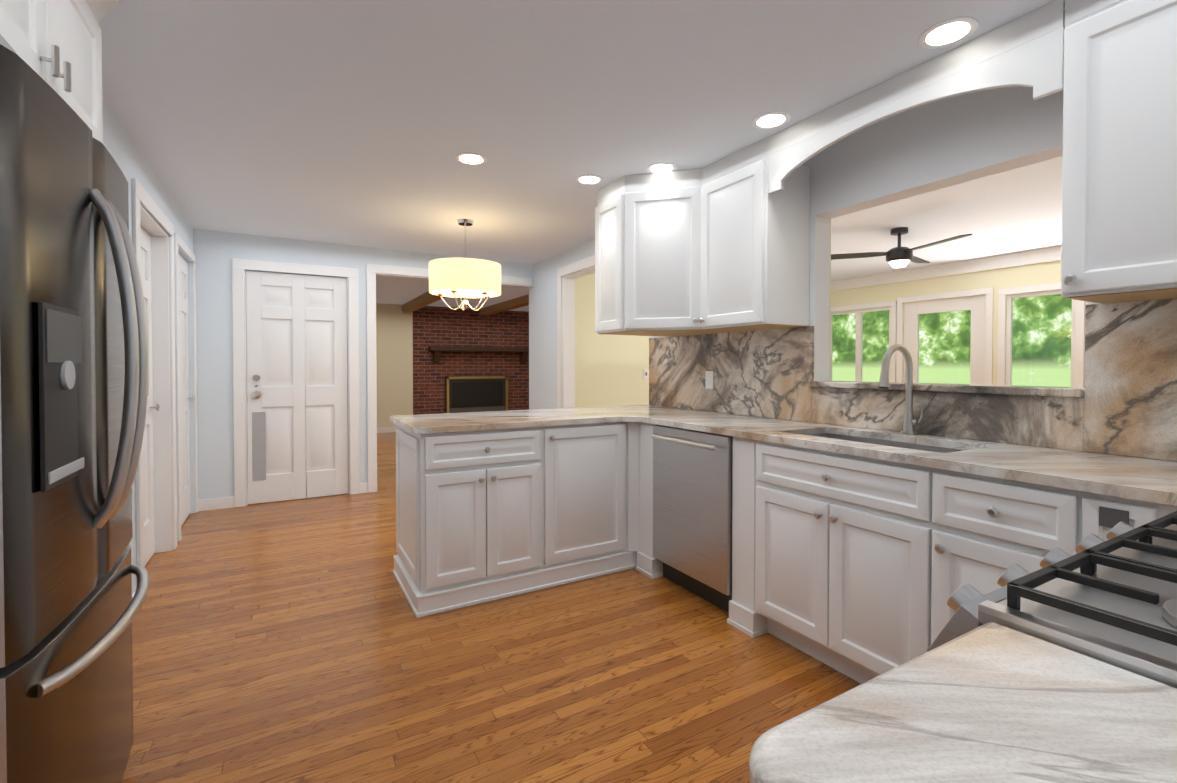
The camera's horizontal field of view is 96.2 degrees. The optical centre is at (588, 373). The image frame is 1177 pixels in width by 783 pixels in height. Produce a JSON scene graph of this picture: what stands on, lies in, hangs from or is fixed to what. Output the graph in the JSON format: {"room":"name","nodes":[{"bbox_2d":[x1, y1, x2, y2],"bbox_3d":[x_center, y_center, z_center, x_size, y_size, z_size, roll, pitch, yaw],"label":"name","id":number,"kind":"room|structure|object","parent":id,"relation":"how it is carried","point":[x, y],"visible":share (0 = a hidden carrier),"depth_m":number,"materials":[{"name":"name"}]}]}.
{"room":"kitchen","nodes":[
{"label":"kitchen","id":0,"kind":"room"},
{"bbox_2d":[102,96,194,593],"bbox_3d":[-1.712,0.025,0.956,0.700,2.340,7.470,0,1,-30],"label":"wall","id":1,"kind":"structure","parent":0,"point":[124,151],"depth_m":2.94,"materials":[{"name":"grey paint"}]},
{"bbox_2d":[0,0,118,142],"bbox_3d":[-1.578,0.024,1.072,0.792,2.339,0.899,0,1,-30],"label":"upper cabinet","id":2,"kind":"object","parent":1,"relation":"attached to","point":[56,45],"visible":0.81,"depth_m":1.34,"materials":[{"name":"white wood"}]},
{"bbox_2d":[140,226,159,564],"bbox_3d":[-2.592,0.143,3.035,0.082,2.030,0.816,0,1,-30],"label":"hall door","id":3,"kind":"structure","parent":1,"relation":"in","point":[148,478],"depth_m":3.30,"materials":[{"name":"white wood"}]},
{"bbox_2d":[132,178,197,584],"bbox_3d":[-2.809,0.087,3.473,0.143,2.145,2.002,0,1,-30],"label":"trim","id":4,"kind":"structure","parent":1,"relation":"attached to","point":[156,224],"depth_m":3.42,"materials":[{"name":"white wood"}]},
{"bbox_2d":[178,253,194,525],"bbox_3d":[-3.073,0.122,3.987,0.082,2.040,0.750,0,1,-30],"label":"closet door","id":5,"kind":"structure","parent":1,"relation":"in","point":[184,387],"depth_m":4.13,"materials":[{"name":"white wood"}]},
{"bbox_2d":[376,303,412,427],"bbox_3d":[-4.721,-0.089,9.055,3.280,2.340,0.120,0,1,-30],"label":"wall","id":6,"kind":"structure","parent":0,"point":[394,344],"depth_m":9.65,"materials":[{"name":"yellow paint"}]},
{"bbox_2d":[377,427,396,432],"bbox_3d":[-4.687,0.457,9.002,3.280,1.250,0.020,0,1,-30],"label":"baseboard","id":7,"kind":"structure","parent":6,"relation":"attached to","point":[385,429],"depth_m":9.59,"materials":[{"name":"white wood"}]},
{"bbox_2d":[193,229,648,499],"bbox_3d":[-0.211,-0.099,6.186,8.500,2.440,0.120,0,1,-30],"label":"wall","id":8,"kind":"structure","parent":0,"point":[215,252],"depth_m":4.72,"materials":[{"name":"grey paint"}]},
{"bbox_2d":[132,483,367,597],"bbox_3d":[-1.137,1.108,3.743,3.050,0.095,3.230,0,1,-30],"label":"baseboard","id":9,"kind":"structure","parent":8,"relation":"attached to","point":[215,503],"depth_m":4.45,"materials":[{"name":"white"}]},
{"bbox_2d":[246,271,347,503],"bbox_3d":[-2.609,0.121,4.761,0.794,2.028,0.094,0,1,-30],"label":"door","id":10,"kind":"structure","parent":8,"relation":"in","point":[297,410],"depth_m":4.76,"materials":[{"name":"white wood"}]},
{"bbox_2d":[232,258,532,507],"bbox_3d":[-1.850,0.042,5.241,2.785,2.185,0.140,0,1,-30],"label":"trim","id":11,"kind":"structure","parent":8,"relation":"attached to","point":[240,266],"depth_m":4.95,"materials":[{"name":"white wood"}]},
{"bbox_2d":[643,369,648,378],"bbox_3d":[0.725,0.005,6.645,0.080,0.120,0.014,0,1,-30],"label":"light switch","id":12,"kind":"object","parent":8,"relation":"attached to","point":[645,373],"visible":1,"depth_m":6.64,"materials":[{"name":"white plastic"}]},
{"bbox_2d":[413,306,528,414],"bbox_3d":[-1.085,-0.118,11.136,5.100,2.340,0.120,0,1,-30],"label":"brick wall","id":13,"kind":"structure","parent":0,"point":[444,326],"depth_m":10.29,"materials":[{"name":"red brick"}]},
{"bbox_2d":[446,376,507,412],"bbox_3d":[-2.183,0.557,10.407,1.240,1.010,0.062,0,1,-30],"label":"fireplace insert","id":14,"kind":"object","parent":13,"relation":"attached to","point":[475,393],"visible":0.69,"depth_m":10.37,"materials":[{"name":"black metal"}]},
{"bbox_2d":[428,346,528,363],"bbox_3d":[-2.083,-0.357,10.361,2.040,0.320,0.220,0,1,-30],"label":"mantel shelf","id":15,"kind":"object","parent":13,"relation":"attached to","point":[436,350],"visible":0.92,"depth_m":10.20,"materials":[{"name":"brown wood"}]},
{"bbox_2d":[121,432,860,782],"bbox_3d":[0.424,1.167,5.092,8.500,0.060,12.500,0,1,-30],"label":"floor","id":16,"kind":"structure","parent":0,"point":[289,642],"depth_m":2.08,"materials":[{"name":"brown wood"}]},
{"bbox_2d":[0,34,149,782],"bbox_3d":[-1.488,0.300,1.123,0.850,1.785,0.830,0,1,-30],"label":"fridge","id":17,"kind":"object","parent":16,"relation":"on","point":[74,366],"visible":1,"depth_m":1.09,"materials":[{"name":"silver metal"}]},
{"bbox_2d":[393,425,544,617],"bbox_3d":[-0.689,0.726,2.974,0.655,0.880,0.640,0,1,-30],"label":"base cabinet","id":18,"kind":"object","parent":16,"relation":"on","point":[483,516],"depth_m":2.70,"materials":[{"name":"white wood"}]},
{"bbox_2d":[390,407,621,434],"bbox_3d":[-0.462,0.266,3.115,1.230,0.032,0.730,0,1,-30],"label":"countertop","id":19,"kind":"structure","parent":18,"relation":"on","point":[488,420],"depth_m":2.96,"materials":[{"name":"stone"}]},
{"bbox_2d":[545,422,628,587],"bbox_3d":[-0.172,0.722,3.270,0.537,0.880,0.640,0,1,-30],"label":"base cabinet","id":20,"kind":"object","parent":16,"relation":"on","point":[586,464],"depth_m":2.99,"materials":[{"name":"white wood"}]},
{"bbox_2d":[629,551,639,568],"bbox_3d":[0.342,0.718,3.564,0.647,0.880,0.640,0,1,-30],"label":"base cabinet","id":21,"kind":"object","parent":16,"relation":"on","point":[632,555],"depth_m":3.16,"materials":[{"name":"white wood"}]},
{"bbox_2d":[627,422,662,578],"bbox_3d":[0.549,0.723,3.222,0.626,0.880,0.199,0,1,-30],"label":"base cabinet","id":22,"kind":"object","parent":16,"relation":"on","point":[639,440],"depth_m":3.11,"materials":[{"name":"white wood"}]},
{"bbox_2d":[594,405,1176,505],"bbox_3d":[1.034,0.382,2.262,0.698,0.240,3.700,0,1,-30],"label":"countertop","id":23,"kind":"structure","parent":22,"relation":"on","point":[1146,480],"depth_m":1.79,"materials":[{"name":"stone"}]},
{"bbox_2d":[879,344,958,439],"bbox_3d":[1.344,0.069,2.157,0.234,0.386,0.222,0,1,-30],"label":"gooseneck faucet","id":24,"kind":"object","parent":23,"relation":"on","point":[909,422],"visible":1,"depth_m":2.25,"materials":[{"name":"silver metal"}]},
{"bbox_2d":[651,424,732,612],"bbox_3d":[0.731,0.729,2.865,0.613,0.879,0.592,0,1,-30],"label":"dishwasher","id":25,"kind":"object","parent":16,"relation":"on","point":[692,510],"visible":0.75,"depth_m":2.69,"materials":[{"name":"grey metal"}]},
{"bbox_2d":[727,437,750,633],"bbox_3d":[0.951,0.732,2.560,0.587,0.880,0.152,0,1,-30],"label":"base cabinet","id":26,"kind":"object","parent":16,"relation":"on","point":[737,618],"depth_m":2.44,"materials":[{"name":"white wood"}]},
{"bbox_2d":[747,439,922,683],"bbox_3d":[1.173,0.737,2.173,0.587,0.880,0.740,0,1,-30],"label":"base cabinet","id":27,"kind":"object","parent":16,"relation":"on","point":[861,570],"depth_m":2.00,"materials":[{"name":"white wood"}]},
{"bbox_2d":[923,467,1066,653],"bbox_3d":[1.447,0.744,1.694,0.587,0.880,0.364,0,1,-30],"label":"base cabinet","id":28,"kind":"object","parent":16,"relation":"on","point":[976,527],"depth_m":1.59,"materials":[{"name":"white wood"}]},
{"bbox_2d":[927,511,1176,687],"bbox_3d":[0.950,0.727,0.553,0.759,0.948,0.773,0,1,-30],"label":"gas range","id":29,"kind":"object","parent":16,"relation":"on","point":[1112,600],"visible":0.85,"depth_m":0.64,"materials":[{"name":"silver metal"}]},
{"bbox_2d":[1067,489,1142,555],"bbox_3d":[1.572,0.747,1.475,0.587,0.880,0.140,0,1,-30],"label":"base cabinet","id":30,"kind":"object","parent":16,"relation":"on","point":[1087,513],"depth_m":1.36,"materials":[{"name":"white wood"}]},
{"bbox_2d":[1143,501,1176,524],"bbox_3d":[1.807,0.753,1.064,0.587,0.880,0.806,0,1,-30],"label":"base cabinet","id":31,"kind":"object","parent":16,"relation":"on","point":[1151,511],"depth_m":1.27,"materials":[{"name":"white wood"}]},
{"bbox_3d":[0.462,0.765,0.235,0.397,0.881,0.702,0,1,-30],"label":"base cabinet","id":32,"kind":"object","parent":16,"relation":"on","visible":0},
{"bbox_2d":[749,622,1176,782],"bbox_3d":[0.460,0.307,0.207,0.420,0.032,0.705,0,1,-30],"label":"countertop","id":33,"kind":"structure","parent":32,"relation":"on","point":[991,702],"depth_m":0.43,"materials":[{"name":"stone"}]},
{"bbox_2d":[98,0,1064,311],"bbox_3d":[0.424,-1.243,5.058,8.500,0.080,12.500,0,1,-30],"label":"ceiling","id":34,"kind":"structure","parent":0,"point":[356,122],"depth_m":2.21,"materials":[{"name":"white paint"}]},
{"bbox_2d":[429,219,500,310],"bbox_3d":[-0.961,-0.843,4.122,0.550,0.693,0.550,0,1,-30],"label":"pendant chandelier","id":35,"kind":"object","parent":34,"relation":"hanging from","point":[461,278],"visible":1,"depth_m":3.92,"materials":[{"name":"beige fabric"}]},
{"bbox_2d":[402,291,528,315],"bbox_3d":[-1.585,-1.181,8.120,1.610,0.129,4.588,0,1,-30],"label":"ceiling beam","id":36,"kind":"structure","parent":34,"relation":"attached to","point":[421,301],"depth_m":8.92,"materials":[{"name":"brown wood"}]},
{"bbox_2d":[455,152,486,164],"bbox_3d":[-0.639,-1.170,2.880,0.169,0.004,0.169,-1,1,-36],"label":"recessed light","id":37,"kind":"object","parent":34,"relation":"in","point":[467,158],"depth_m":2.87,"materials":[{"name":"white plastic"}]},
{"bbox_2d":[575,174,602,184],"bbox_3d":[0.004,-1.174,3.199,0.169,0.004,0.169,-1,1,-36],"label":"recessed light","id":38,"kind":"object","parent":34,"relation":"in","point":[589,179],"depth_m":3.19,"materials":[{"name":"white"}]},
{"bbox_2d":[647,162,676,172],"bbox_3d":[0.418,-1.172,3.015,0.169,0.004,0.169,-1,1,-36],"label":"recessed light","id":39,"kind":"object","parent":34,"relation":"in","point":[661,167],"depth_m":3.00,"materials":[{"name":"white"}]},
{"bbox_2d":[752,111,790,128],"bbox_3d":[0.839,-1.164,2.429,0.169,0.004,0.169,-1,1,-36],"label":"recessed light","id":40,"kind":"object","parent":34,"relation":"in","point":[769,120],"depth_m":2.42,"materials":[{"name":"white"}]},
{"bbox_2d":[918,16,977,48],"bbox_3d":[1.219,-1.155,1.793,0.169,0.004,0.169,-1,1,-36],"label":"recessed light","id":41,"kind":"object","parent":34,"relation":"in","point":[948,32],"depth_m":1.79,"materials":[{"name":"white"}]},
{"bbox_2d":[829,219,830,380],"bbox_3d":[1.318,-0.050,2.758,0.010,2.440,7.590,0,1,-30],"label":"wall","id":42,"kind":"structure","parent":0,"point":[830,300],"depth_m":2.81,"materials":[{"name":"white paint"}]},
{"bbox_2d":[529,86,1173,461],"bbox_3d":[1.262,0.000,2.726,0.120,2.340,7.590,0,1,-30],"label":"wall","id":43,"kind":"structure","parent":0,"point":[940,144],"depth_m":2.40,"materials":[{"name":"grey paint"}]},
{"bbox_2d":[557,255,594,407],"bbox_3d":[0.128,0.047,4.702,0.150,2.190,1.543,0,1,-30],"label":"trim","id":44,"kind":"structure","parent":43,"relation":"attached to","point":[568,275],"depth_m":5.27,"materials":[{"name":"white wood"}]},
{"bbox_2d":[595,137,809,336],"bbox_3d":[0.599,-0.713,3.086,0.658,0.923,1.110,0,1,-30],"label":"upper cabinet","id":45,"kind":"object","parent":43,"relation":"attached to","point":[722,245],"visible":1,"depth_m":2.98,"materials":[{"name":"white wood"}]},
{"bbox_2d":[768,0,1064,193],"bbox_3d":[1.196,-1.021,2.124,0.065,0.279,1.139,0,1,-30],"label":"arched valance","id":46,"kind":"object","parent":45,"relation":"attached to","point":[1026,50],"visible":0.98,"depth_m":1.88,"materials":[{"name":"white wood"}]},
{"bbox_2d":[649,298,1176,461],"bbox_3d":[1.364,0.008,2.405,0.019,0.503,3.630,0,1,-30],"label":"backsplash","id":47,"kind":"structure","parent":43,"relation":"attached to","point":[1126,405],"depth_m":2.08,"materials":[{"name":"stone"}]},
{"bbox_2d":[705,371,713,388],"bbox_3d":[0.779,0.041,3.401,0.008,0.114,0.070,0,1,-30],"label":"outlet","id":48,"kind":"object","parent":47,"relation":"attached to","point":[709,379],"visible":1,"depth_m":3.40,"materials":[{"name":"white plastic"}]},
{"bbox_2d":[809,381,1083,397],"bbox_3d":[1.491,0.060,2.311,0.195,0.030,1.078,0,1,-30],"label":"sill ledge","id":49,"kind":"object","parent":43,"relation":"on","point":[1076,392],"visible":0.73,"depth_m":2.11,"materials":[{"name":"beige stone"}]},
{"bbox_2d":[1061,0,1176,303],"bbox_3d":[1.838,-0.686,1.212,0.370,0.923,1.085,0,1,-30],"label":"upper cabinet","id":50,"kind":"object","parent":43,"relation":"attached to","point":[1119,206],"visible":1,"depth_m":1.50,"materials":[{"name":"white wood"}]},
{"bbox_2d":[831,156,1062,281],"bbox_3d":[3.323,-1.326,3.887,4.630,0.080,7.590,0,1,-30],"label":"ceiling","id":51,"kind":"structure","parent":0,"point":[1016,210],"depth_m":4.56,"materials":[{"name":"white paint"}]},
{"bbox_2d":[831,227,971,267],"bbox_3d":[2.907,-1.128,4.737,1.158,0.340,1.191,0,1,-30],"label":"ceiling fan","id":52,"kind":"object","parent":51,"relation":"hanging from","point":[898,256],"visible":0.96,"depth_m":4.71,"materials":[{"name":"grey metal"}]},
{"bbox_2d":[831,260,1085,384],"bbox_3d":[5.211,-0.082,4.985,0.120,2.440,7.590,0,1,-30],"label":"wall","id":53,"kind":"structure","parent":0,"point":[1028,275],"depth_m":6.16,"materials":[{"name":"yellow paint"}]},
{"bbox_2d":[831,246,1060,291],"bbox_3d":[5.176,-1.230,4.879,0.030,0.140,7.470,0,1,-30],"label":"crown molding","id":54,"kind":"structure","parent":53,"relation":"attached to","point":[1018,259],"depth_m":6.27,"materials":[{"name":"white wood"}]},
{"bbox_2d":[830,282,1087,386],"bbox_3d":[4.757,0.078,5.701,0.100,2.100,5.024,0,1,-30],"label":"window frames","id":55,"kind":"structure","parent":53,"relation":"in","point":[980,305],"depth_m":6.15,"materials":[{"name":"white painted wood"}]},
{"label":"outside","id":56,"kind":"structure","parent":0,"visible":0},
{"bbox_2d":[832,294,1071,386],"bbox_3d":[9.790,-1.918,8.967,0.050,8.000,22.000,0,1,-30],"label":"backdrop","id":57,"kind":"structure","parent":56,"point":[1028,304],"depth_m":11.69,"materials":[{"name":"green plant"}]}
]}

